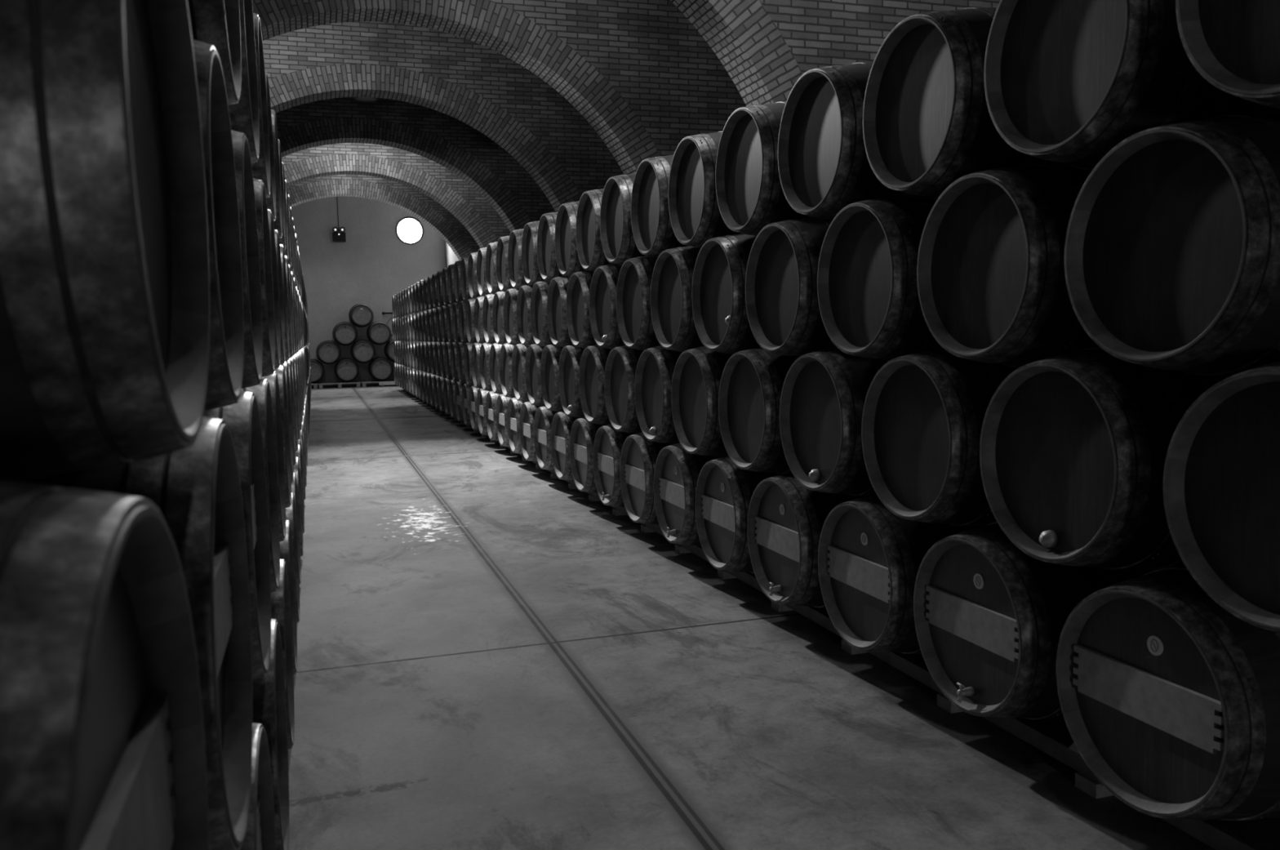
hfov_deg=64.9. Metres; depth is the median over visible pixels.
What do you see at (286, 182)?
wine barrel
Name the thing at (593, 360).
wine barrel
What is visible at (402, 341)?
wine barrel
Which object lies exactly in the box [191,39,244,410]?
wine barrel
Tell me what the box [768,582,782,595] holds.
tap
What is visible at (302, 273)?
wine barrel
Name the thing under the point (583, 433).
wine barrel
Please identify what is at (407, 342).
wine barrel
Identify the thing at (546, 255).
wine barrel
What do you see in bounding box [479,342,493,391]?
wine barrel
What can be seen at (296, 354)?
wine barrel
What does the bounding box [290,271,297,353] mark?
wine barrel
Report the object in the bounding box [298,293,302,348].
wine barrel
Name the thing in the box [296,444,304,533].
wine barrel
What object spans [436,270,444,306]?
wine barrel
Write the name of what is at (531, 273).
wine barrel
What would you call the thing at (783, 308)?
wine barrel
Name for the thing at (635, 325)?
wine barrel
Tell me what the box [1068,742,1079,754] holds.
chock
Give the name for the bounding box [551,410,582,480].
wine barrel
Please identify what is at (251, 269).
wine barrel
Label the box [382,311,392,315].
pipe
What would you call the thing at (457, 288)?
wine barrel
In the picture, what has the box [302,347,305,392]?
wine barrel
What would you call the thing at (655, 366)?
wine barrel
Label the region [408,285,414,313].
wine barrel
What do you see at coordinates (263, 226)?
wine barrel
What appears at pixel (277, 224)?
wine barrel
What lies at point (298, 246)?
wine barrel
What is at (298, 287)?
wine barrel
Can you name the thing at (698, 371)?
wine barrel
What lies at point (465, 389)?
wine barrel
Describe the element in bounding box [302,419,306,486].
wine barrel
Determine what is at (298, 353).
wine barrel
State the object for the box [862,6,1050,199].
wine barrel
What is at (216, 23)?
wine barrel
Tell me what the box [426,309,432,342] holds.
wine barrel
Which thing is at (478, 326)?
wine barrel
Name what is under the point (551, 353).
wine barrel
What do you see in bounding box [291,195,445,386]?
wall
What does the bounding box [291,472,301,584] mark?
wine barrel
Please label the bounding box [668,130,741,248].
wine barrel
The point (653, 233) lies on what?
wine barrel
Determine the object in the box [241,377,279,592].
wine barrel
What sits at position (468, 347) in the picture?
wine barrel
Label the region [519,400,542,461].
wine barrel
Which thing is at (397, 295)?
wine barrel
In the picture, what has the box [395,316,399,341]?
wine barrel
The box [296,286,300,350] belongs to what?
wine barrel
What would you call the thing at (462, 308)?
wine barrel
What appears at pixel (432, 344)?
wine barrel
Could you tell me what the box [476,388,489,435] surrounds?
wine barrel
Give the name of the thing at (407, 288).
wine barrel
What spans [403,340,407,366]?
wine barrel
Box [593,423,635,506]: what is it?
wine barrel
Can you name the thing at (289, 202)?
wine barrel
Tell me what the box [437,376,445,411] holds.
wine barrel
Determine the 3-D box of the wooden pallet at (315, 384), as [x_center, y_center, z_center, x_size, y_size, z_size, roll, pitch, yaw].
[-9.990,-1.122,29.289,1.170,0.152,1.200,-3,6,-18]
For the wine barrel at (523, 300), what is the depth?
10.40 m
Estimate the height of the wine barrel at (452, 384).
0.704 m
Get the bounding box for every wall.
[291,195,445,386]
[444,241,458,266]
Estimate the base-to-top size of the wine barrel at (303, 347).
0.704 m
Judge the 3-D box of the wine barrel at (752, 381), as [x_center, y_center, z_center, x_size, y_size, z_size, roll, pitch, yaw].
[0.962,-0.099,5.263,0.950,0.711,0.704,-3,6,-18]
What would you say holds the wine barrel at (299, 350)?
on the wine barrel at (304, 415)
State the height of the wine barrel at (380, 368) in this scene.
0.711 m
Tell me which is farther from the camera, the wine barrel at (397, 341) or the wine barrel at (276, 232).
the wine barrel at (397, 341)
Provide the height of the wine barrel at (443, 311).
0.704 m
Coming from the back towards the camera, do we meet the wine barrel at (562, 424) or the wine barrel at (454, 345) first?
the wine barrel at (454, 345)
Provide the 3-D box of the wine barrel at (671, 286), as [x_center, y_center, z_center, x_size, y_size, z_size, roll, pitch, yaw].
[0.608,-0.787,6.268,0.950,0.711,0.704,-3,6,-18]
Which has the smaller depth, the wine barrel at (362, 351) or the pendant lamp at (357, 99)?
the pendant lamp at (357, 99)
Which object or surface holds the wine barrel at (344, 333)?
on the wine barrel at (327, 352)
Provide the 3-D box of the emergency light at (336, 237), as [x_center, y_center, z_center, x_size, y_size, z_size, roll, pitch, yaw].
[-8.953,-5.670,29.936,0.380,0.425,0.206,-3,6,-18]
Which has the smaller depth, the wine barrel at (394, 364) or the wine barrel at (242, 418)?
the wine barrel at (242, 418)
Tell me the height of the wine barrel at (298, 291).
0.704 m
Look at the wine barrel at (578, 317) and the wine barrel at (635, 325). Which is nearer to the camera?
the wine barrel at (635, 325)
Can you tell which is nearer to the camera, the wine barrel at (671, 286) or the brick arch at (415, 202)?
the wine barrel at (671, 286)
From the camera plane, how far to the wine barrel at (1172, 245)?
2.53 m
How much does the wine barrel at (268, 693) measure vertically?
0.711 m
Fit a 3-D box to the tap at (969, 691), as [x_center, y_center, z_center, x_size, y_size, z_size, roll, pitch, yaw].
[1.107,0.912,3.431,0.058,0.064,0.036,-3,6,-18]
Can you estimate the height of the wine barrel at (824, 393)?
0.711 m
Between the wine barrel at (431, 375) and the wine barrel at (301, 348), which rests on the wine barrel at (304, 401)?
the wine barrel at (301, 348)
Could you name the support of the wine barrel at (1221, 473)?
on the wine barrel at (1170, 698)
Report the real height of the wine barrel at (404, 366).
0.704 m
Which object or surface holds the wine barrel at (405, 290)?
on the wine barrel at (404, 316)
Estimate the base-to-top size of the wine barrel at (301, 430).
0.704 m
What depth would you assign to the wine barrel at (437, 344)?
17.99 m
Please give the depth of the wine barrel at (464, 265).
14.29 m
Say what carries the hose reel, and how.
attached to the wall at (373, 265)
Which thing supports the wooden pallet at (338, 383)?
on the floor
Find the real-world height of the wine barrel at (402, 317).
0.704 m
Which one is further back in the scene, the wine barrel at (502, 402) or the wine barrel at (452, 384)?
the wine barrel at (452, 384)
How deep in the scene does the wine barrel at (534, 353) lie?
10.10 m
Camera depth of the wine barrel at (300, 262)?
13.98 m
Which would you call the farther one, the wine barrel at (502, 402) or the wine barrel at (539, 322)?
the wine barrel at (502, 402)
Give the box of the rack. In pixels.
[403,388,1279,849]
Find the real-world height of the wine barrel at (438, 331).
0.704 m
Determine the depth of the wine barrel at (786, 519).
4.74 m
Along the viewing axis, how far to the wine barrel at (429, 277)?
18.59 m
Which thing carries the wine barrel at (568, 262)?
on the wine barrel at (557, 327)
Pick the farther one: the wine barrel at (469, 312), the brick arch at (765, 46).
the wine barrel at (469, 312)
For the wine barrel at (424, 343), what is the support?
on the wine barrel at (423, 373)
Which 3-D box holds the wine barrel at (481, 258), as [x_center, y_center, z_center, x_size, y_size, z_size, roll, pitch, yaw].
[-1.579,-1.961,12.930,0.950,0.704,0.704,-3,6,-18]
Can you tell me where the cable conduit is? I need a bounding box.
[337,198,338,228]
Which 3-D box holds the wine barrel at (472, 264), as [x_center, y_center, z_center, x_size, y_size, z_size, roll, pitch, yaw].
[-1.813,-2.022,13.636,0.950,0.704,0.704,-3,6,-18]
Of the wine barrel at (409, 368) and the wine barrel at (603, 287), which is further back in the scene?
the wine barrel at (409, 368)
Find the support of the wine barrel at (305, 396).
on the rail
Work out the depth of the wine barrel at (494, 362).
12.27 m
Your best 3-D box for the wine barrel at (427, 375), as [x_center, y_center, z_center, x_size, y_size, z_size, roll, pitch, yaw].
[-3.721,-0.749,19.812,0.950,0.704,0.704,-3,6,-18]
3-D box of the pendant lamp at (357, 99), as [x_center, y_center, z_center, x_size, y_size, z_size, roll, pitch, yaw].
[-4.727,-6.133,17.293,0.430,1.065,0.430,-3,6,-18]
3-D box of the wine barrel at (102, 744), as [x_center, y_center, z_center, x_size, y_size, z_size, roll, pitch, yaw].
[-0.800,0.371,0.591,0.950,0.711,0.704,-3,6,-18]
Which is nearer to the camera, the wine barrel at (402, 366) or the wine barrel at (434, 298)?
the wine barrel at (434, 298)
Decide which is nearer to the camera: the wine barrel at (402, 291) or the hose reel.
the wine barrel at (402, 291)
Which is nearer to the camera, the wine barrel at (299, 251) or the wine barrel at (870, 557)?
the wine barrel at (870, 557)
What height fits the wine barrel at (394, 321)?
0.704 m
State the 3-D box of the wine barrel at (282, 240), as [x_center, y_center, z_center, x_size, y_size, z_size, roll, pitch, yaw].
[-2.430,-1.250,5.428,0.950,0.711,0.704,-3,6,-18]
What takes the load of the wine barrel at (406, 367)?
on the rack
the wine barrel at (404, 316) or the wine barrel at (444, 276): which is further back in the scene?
the wine barrel at (404, 316)
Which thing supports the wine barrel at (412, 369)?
on the rack
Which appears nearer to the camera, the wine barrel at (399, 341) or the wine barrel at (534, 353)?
the wine barrel at (534, 353)
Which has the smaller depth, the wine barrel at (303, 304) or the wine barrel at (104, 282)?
the wine barrel at (104, 282)
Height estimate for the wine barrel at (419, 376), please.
0.704 m
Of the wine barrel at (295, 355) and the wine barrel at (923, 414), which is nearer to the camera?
the wine barrel at (923, 414)
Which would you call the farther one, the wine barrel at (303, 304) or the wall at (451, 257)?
the wall at (451, 257)
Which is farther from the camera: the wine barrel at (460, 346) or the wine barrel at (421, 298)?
the wine barrel at (421, 298)
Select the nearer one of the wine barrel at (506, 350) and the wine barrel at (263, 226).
the wine barrel at (263, 226)
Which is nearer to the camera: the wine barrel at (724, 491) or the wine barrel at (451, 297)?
the wine barrel at (724, 491)
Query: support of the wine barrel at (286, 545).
on the rail
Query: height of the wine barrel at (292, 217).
0.704 m
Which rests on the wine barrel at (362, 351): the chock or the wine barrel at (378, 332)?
the wine barrel at (378, 332)
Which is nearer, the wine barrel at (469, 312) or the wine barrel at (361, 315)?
the wine barrel at (469, 312)
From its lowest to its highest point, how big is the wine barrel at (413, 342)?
0.704 m
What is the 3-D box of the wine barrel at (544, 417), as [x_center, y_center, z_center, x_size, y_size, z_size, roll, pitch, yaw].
[-0.517,0.102,9.913,0.950,0.711,0.704,-3,6,-18]
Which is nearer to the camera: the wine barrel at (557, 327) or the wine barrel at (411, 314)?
the wine barrel at (557, 327)
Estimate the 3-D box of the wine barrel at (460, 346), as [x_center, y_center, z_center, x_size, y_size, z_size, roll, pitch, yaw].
[-2.245,-0.949,15.161,0.950,0.704,0.704,-3,6,-18]
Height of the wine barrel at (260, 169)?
0.711 m
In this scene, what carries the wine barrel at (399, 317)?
on the wine barrel at (399, 341)
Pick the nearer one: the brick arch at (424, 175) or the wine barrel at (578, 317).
the wine barrel at (578, 317)
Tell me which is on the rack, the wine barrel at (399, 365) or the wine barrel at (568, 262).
the wine barrel at (399, 365)
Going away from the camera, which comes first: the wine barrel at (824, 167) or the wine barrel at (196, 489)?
the wine barrel at (196, 489)
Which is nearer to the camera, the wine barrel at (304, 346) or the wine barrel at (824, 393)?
the wine barrel at (824, 393)
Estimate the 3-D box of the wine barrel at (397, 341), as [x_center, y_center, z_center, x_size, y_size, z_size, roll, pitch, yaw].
[-5.909,-1.926,26.474,0.950,0.704,0.704,-3,6,-18]
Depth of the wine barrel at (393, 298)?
27.11 m
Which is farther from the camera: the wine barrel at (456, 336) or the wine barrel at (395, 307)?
the wine barrel at (395, 307)
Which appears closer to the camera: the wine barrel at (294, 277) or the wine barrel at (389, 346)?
the wine barrel at (294, 277)
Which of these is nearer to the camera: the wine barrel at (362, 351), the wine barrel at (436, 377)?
the wine barrel at (436, 377)
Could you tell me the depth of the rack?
3.42 m
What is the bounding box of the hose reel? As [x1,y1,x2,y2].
[386,316,393,335]
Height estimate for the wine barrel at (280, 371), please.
0.711 m
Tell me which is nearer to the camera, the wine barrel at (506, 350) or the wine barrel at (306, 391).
the wine barrel at (506, 350)
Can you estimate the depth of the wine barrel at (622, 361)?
7.21 m
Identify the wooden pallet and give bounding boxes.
[311,382,318,389]
[318,380,360,389]
[360,379,397,387]
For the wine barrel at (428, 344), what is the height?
0.704 m
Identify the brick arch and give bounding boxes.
[252,0,746,174]
[262,21,623,212]
[275,97,555,231]
[281,142,511,248]
[287,173,479,260]
[670,0,999,106]
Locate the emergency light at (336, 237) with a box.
[332,226,346,241]
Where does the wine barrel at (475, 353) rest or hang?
on the wine barrel at (473, 391)
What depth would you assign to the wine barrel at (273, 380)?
3.73 m
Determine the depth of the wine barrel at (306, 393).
13.02 m
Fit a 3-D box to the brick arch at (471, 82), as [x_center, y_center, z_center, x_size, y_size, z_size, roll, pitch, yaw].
[-3.645,-3.240,15.839,16.000,6.600,0.504,-3,6,-18]
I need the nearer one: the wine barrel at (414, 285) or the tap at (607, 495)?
the tap at (607, 495)
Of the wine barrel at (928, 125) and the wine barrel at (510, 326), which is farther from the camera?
the wine barrel at (510, 326)
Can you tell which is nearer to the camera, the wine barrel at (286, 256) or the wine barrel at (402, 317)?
the wine barrel at (286, 256)
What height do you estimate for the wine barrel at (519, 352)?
0.711 m
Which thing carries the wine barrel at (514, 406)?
on the rack
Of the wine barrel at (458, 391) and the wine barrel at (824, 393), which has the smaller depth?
the wine barrel at (824, 393)
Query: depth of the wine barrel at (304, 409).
10.18 m
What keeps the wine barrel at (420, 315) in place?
on the wine barrel at (424, 343)
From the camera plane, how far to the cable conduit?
29.96 m
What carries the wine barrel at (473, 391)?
on the rack
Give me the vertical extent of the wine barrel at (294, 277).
0.704 m
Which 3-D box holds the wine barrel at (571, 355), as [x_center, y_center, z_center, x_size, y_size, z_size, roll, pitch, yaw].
[-0.182,-0.404,8.798,0.950,0.711,0.704,-3,6,-18]
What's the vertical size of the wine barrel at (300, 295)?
0.704 m
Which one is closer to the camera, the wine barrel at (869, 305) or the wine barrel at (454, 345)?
the wine barrel at (869, 305)
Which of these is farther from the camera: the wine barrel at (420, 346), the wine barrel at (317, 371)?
the wine barrel at (317, 371)
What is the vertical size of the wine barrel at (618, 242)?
0.711 m
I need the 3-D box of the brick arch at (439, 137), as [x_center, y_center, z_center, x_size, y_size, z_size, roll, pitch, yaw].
[-4.844,-3.560,19.542,16.000,6.600,0.504,-3,6,-18]
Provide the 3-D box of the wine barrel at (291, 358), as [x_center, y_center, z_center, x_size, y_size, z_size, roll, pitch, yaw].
[-2.638,-0.113,6.245,0.950,0.704,0.704,-3,6,-18]
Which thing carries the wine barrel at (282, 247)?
on the wine barrel at (285, 364)
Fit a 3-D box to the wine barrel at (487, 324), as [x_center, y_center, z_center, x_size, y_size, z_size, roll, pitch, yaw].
[-1.455,-1.333,12.631,0.950,0.704,0.704,-3,6,-18]
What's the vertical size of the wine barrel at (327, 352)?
0.711 m
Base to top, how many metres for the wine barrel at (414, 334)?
0.704 m
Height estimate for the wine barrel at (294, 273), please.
0.704 m
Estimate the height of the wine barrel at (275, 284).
0.711 m
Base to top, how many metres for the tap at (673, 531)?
0.064 m
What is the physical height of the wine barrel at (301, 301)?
0.704 m
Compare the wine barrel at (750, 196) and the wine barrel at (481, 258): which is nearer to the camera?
the wine barrel at (750, 196)
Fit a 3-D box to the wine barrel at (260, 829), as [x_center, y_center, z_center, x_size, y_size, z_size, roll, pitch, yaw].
[-1.134,0.877,1.706,0.950,0.711,0.704,-3,6,-18]
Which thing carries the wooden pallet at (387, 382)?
on the floor
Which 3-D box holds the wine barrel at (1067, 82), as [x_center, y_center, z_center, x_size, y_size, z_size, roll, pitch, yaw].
[1.625,-1.110,3.031,0.950,0.711,0.704,-3,6,-18]
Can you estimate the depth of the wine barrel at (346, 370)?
29.40 m
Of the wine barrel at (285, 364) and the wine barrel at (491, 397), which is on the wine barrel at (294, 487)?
the wine barrel at (285, 364)
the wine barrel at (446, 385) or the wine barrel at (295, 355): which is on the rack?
the wine barrel at (446, 385)
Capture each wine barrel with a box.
[0,0,209,481]
[0,480,208,849]
[22,416,252,849]
[186,0,241,105]
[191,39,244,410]
[203,391,271,680]
[228,0,259,163]
[231,129,262,388]
[240,722,275,849]
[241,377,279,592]
[251,13,270,198]
[252,618,288,849]
[253,177,275,376]
[262,370,285,541]
[265,70,275,221]
[267,208,280,368]
[271,109,282,238]
[271,558,294,749]
[274,229,285,364]
[275,364,291,507]
[277,138,285,250]
[280,244,289,360]
[280,361,293,483]
[280,520,297,674]
[281,161,288,258]
[284,179,291,266]
[284,255,293,357]
[284,358,296,465]
[285,492,299,622]
[288,194,293,273]
[288,264,294,355]
[289,355,297,450]
[290,207,295,279]
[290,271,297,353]
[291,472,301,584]
[292,217,296,284]
[293,226,297,287]
[293,277,298,352]
[293,354,300,439]
[293,456,303,556]
[294,353,302,430]
[295,233,299,290]
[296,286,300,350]
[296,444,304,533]
[297,244,299,293]
[297,246,301,296]
[297,290,301,349]
[297,351,302,422]
[297,437,304,509]
[298,251,302,298]
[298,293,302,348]
[298,350,303,416]
[299,295,302,347]
[299,349,304,410]
[300,262,302,302]
[300,429,306,499]
[301,301,303,340]
[301,348,305,400]
[301,349,304,397]
[302,272,304,307]
[302,302,305,346]
[302,304,305,343]
[302,346,306,394]
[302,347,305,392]
[302,415,306,475]
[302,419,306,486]
[303,408,307,466]
[304,346,307,386]
[304,400,307,441]
[304,403,307,449]
[305,393,308,436]
[305,395,308,444]
[306,391,309,433]
[310,358,324,382]
[315,339,341,364]
[332,321,357,345]
[333,357,359,382]
[348,302,373,327]
[350,339,375,363]
[366,320,391,345]
[368,356,392,380]
[384,339,395,362]
[391,295,395,318]
[391,318,395,340]
[393,317,397,340]
[393,362,396,384]
[394,293,397,317]
[394,340,396,363]
[395,293,399,317]
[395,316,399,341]
[395,340,399,364]
[395,363,399,386]
[398,291,402,316]
[398,316,402,341]
[398,340,401,364]
[398,364,401,387]
[400,289,404,315]
[400,315,404,341]
[400,340,404,364]
[400,364,404,388]
[402,364,406,390]
[403,288,408,315]
[403,315,407,341]
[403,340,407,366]
[405,314,410,341]
[405,341,409,367]
[405,366,409,391]
[406,287,410,314]
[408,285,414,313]
[408,313,413,341]
[408,341,413,368]
[408,367,412,393]
[411,341,416,368]
[411,368,415,395]
[412,284,417,312]
[412,312,417,341]
[414,341,419,369]
[414,368,418,396]
[415,281,421,311]
[415,311,420,341]
[417,341,423,370]
[417,369,422,399]
[418,311,424,342]
[419,280,425,311]
[421,370,426,400]
[422,277,430,310]
[422,310,428,342]
[422,341,427,372]
[424,372,431,403]
[426,275,434,309]
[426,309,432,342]
[426,341,431,373]
[428,373,435,405]
[430,341,436,374]
[431,272,439,307]
[431,307,437,342]
[433,374,439,408]
[434,341,441,376]
[435,306,443,342]
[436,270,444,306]
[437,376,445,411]
[439,341,446,377]
[440,305,448,342]
[441,266,449,305]
[443,377,450,414]
[444,342,453,379]
[446,303,454,342]
[447,263,456,303]
[448,379,457,417]
[450,342,458,381]
[452,302,461,342]
[453,260,463,302]
[454,381,463,422]
[456,342,466,383]
[458,300,468,342]
[460,256,472,300]
[462,383,471,425]
[463,342,474,386]
[465,298,477,343]
[467,251,480,298]
[468,385,479,430]
[471,342,482,388]
[474,296,486,343]
[476,247,489,297]
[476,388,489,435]
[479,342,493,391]
[482,293,496,344]
[485,241,502,294]
[485,391,500,440]
[488,342,502,394]
[492,291,507,344]
[496,235,513,291]
[496,394,512,446]
[499,342,515,397]
[503,288,520,345]
[506,397,525,453]
[507,228,528,288]
[511,342,528,401]
[516,284,535,345]
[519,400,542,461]
[521,221,544,285]
[524,343,545,406]
[530,280,552,346]
[533,405,559,470]
[537,211,564,281]
[540,343,563,411]
[546,275,573,346]
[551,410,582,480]
[555,200,586,276]
[558,344,585,417]
[566,270,596,347]
[569,417,607,493]
[575,188,613,271]
[578,344,611,424]
[589,263,625,349]
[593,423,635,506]
[600,173,646,265]
[604,345,644,433]
[616,255,660,350]
[620,432,673,524]
[631,154,687,257]
[635,345,682,444]
[650,245,704,351]
[653,443,720,546]
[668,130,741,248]
[671,346,733,457]
[691,233,760,353]
[695,456,778,573]
[715,101,809,235]
[718,346,799,474]
[745,216,836,356]
[746,471,867,607]
[777,62,906,220]
[779,347,888,496]
[817,193,942,360]
[817,493,982,653]
[861,346,1017,526]
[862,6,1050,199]
[913,521,1155,719]
[916,161,1098,368]
[979,346,1226,569]
[983,0,1279,170]
[1055,563,1279,820]
[1064,111,1279,377]
[1163,361,1279,631]
[1175,0,1279,110]
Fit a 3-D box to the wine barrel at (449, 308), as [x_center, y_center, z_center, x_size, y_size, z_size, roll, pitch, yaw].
[-2.595,-1.638,16.168,0.950,0.704,0.704,-3,6,-18]
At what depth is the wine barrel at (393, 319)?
27.51 m
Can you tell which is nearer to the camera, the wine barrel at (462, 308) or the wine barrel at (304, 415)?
the wine barrel at (304, 415)
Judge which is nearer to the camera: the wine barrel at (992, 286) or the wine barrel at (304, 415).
the wine barrel at (992, 286)
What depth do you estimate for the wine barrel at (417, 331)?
21.12 m
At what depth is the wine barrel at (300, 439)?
7.71 m
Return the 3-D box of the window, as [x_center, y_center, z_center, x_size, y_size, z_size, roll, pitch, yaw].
[-7.033,-5.924,30.712,0.840,0.840,0.170,-3,6,-18]
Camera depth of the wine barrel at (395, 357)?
27.24 m
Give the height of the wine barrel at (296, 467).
0.704 m
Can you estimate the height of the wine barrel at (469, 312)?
0.704 m
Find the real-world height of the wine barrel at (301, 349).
0.704 m
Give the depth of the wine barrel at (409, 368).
23.38 m
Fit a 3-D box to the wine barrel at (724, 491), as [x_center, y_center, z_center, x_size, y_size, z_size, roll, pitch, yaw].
[0.860,0.468,5.672,0.950,0.711,0.704,-3,6,-18]
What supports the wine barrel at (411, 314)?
on the wine barrel at (413, 342)
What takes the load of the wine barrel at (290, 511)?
on the rail
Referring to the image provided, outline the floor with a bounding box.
[288,384,1279,849]
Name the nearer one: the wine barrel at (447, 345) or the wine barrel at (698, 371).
the wine barrel at (698, 371)
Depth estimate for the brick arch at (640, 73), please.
12.38 m
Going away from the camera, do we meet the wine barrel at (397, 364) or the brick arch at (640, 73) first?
the brick arch at (640, 73)
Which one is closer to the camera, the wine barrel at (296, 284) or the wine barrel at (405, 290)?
the wine barrel at (296, 284)
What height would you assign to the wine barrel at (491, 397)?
0.704 m
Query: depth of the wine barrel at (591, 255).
7.83 m
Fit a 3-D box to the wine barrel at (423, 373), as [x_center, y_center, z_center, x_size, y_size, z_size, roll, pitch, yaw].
[-3.950,-0.810,20.519,0.950,0.704,0.704,-3,6,-18]
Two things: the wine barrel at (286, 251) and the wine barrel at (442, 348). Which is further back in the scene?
the wine barrel at (442, 348)
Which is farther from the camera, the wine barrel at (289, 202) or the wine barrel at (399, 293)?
the wine barrel at (399, 293)
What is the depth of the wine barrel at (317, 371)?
29.13 m
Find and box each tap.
[601,492,609,500]
[666,527,675,537]
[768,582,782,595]
[956,682,974,702]
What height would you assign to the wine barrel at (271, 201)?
0.711 m
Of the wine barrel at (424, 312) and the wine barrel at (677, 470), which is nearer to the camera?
the wine barrel at (677, 470)
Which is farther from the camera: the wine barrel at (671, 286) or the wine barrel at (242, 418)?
the wine barrel at (671, 286)
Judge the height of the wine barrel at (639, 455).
0.711 m
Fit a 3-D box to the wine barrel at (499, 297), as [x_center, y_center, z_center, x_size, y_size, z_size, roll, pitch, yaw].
[-1.227,-1.276,11.924,0.950,0.711,0.704,-3,6,-18]
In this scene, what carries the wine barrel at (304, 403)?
on the rail
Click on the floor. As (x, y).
(491, 655)
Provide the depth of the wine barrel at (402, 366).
25.46 m
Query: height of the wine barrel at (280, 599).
0.711 m
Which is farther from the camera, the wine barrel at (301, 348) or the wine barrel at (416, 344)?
the wine barrel at (416, 344)
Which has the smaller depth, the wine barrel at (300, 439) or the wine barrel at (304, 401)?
the wine barrel at (300, 439)
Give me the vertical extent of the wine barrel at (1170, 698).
0.711 m
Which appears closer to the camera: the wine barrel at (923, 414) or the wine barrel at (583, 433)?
the wine barrel at (923, 414)
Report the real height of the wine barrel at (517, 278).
0.711 m
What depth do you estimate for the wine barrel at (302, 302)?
13.59 m
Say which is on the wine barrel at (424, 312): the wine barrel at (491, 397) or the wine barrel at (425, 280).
the wine barrel at (425, 280)
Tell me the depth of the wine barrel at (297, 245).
11.47 m
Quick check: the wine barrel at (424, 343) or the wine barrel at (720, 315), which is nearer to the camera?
the wine barrel at (720, 315)
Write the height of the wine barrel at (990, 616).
0.711 m
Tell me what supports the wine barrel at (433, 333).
on the wine barrel at (437, 344)
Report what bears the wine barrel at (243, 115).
on the wine barrel at (251, 269)
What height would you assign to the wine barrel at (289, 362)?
0.711 m
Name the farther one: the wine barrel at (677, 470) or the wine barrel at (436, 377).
the wine barrel at (436, 377)
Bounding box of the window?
[395,216,423,244]
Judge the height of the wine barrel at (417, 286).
0.704 m
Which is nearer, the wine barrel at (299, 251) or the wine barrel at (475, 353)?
the wine barrel at (299, 251)
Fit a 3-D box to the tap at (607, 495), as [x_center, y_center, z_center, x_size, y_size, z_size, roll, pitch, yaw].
[-0.264,0.546,7.674,0.058,0.064,0.036,-3,6,-18]
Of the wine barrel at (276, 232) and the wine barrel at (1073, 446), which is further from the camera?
the wine barrel at (276, 232)
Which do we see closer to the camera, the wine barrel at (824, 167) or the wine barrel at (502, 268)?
the wine barrel at (824, 167)
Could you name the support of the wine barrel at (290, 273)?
on the wine barrel at (291, 358)
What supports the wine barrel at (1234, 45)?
on the wine barrel at (1172, 245)
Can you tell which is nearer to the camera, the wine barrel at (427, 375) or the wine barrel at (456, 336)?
the wine barrel at (456, 336)
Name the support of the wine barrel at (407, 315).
on the wine barrel at (407, 342)
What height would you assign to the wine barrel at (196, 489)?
0.711 m
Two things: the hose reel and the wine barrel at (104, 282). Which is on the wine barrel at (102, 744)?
the wine barrel at (104, 282)
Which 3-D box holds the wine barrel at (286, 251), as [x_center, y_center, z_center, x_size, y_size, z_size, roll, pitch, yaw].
[-2.660,-1.308,6.135,0.950,0.704,0.704,-3,6,-18]
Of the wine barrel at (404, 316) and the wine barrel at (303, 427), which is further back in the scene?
the wine barrel at (404, 316)
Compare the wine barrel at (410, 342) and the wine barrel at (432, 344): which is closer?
the wine barrel at (432, 344)
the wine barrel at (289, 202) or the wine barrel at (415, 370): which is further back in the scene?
the wine barrel at (415, 370)
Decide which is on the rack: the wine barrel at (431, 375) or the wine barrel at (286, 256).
the wine barrel at (431, 375)
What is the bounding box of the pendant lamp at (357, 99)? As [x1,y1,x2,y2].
[353,97,378,102]
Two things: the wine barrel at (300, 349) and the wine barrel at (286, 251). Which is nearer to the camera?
the wine barrel at (286, 251)
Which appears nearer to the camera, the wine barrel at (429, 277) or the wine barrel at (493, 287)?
the wine barrel at (493, 287)

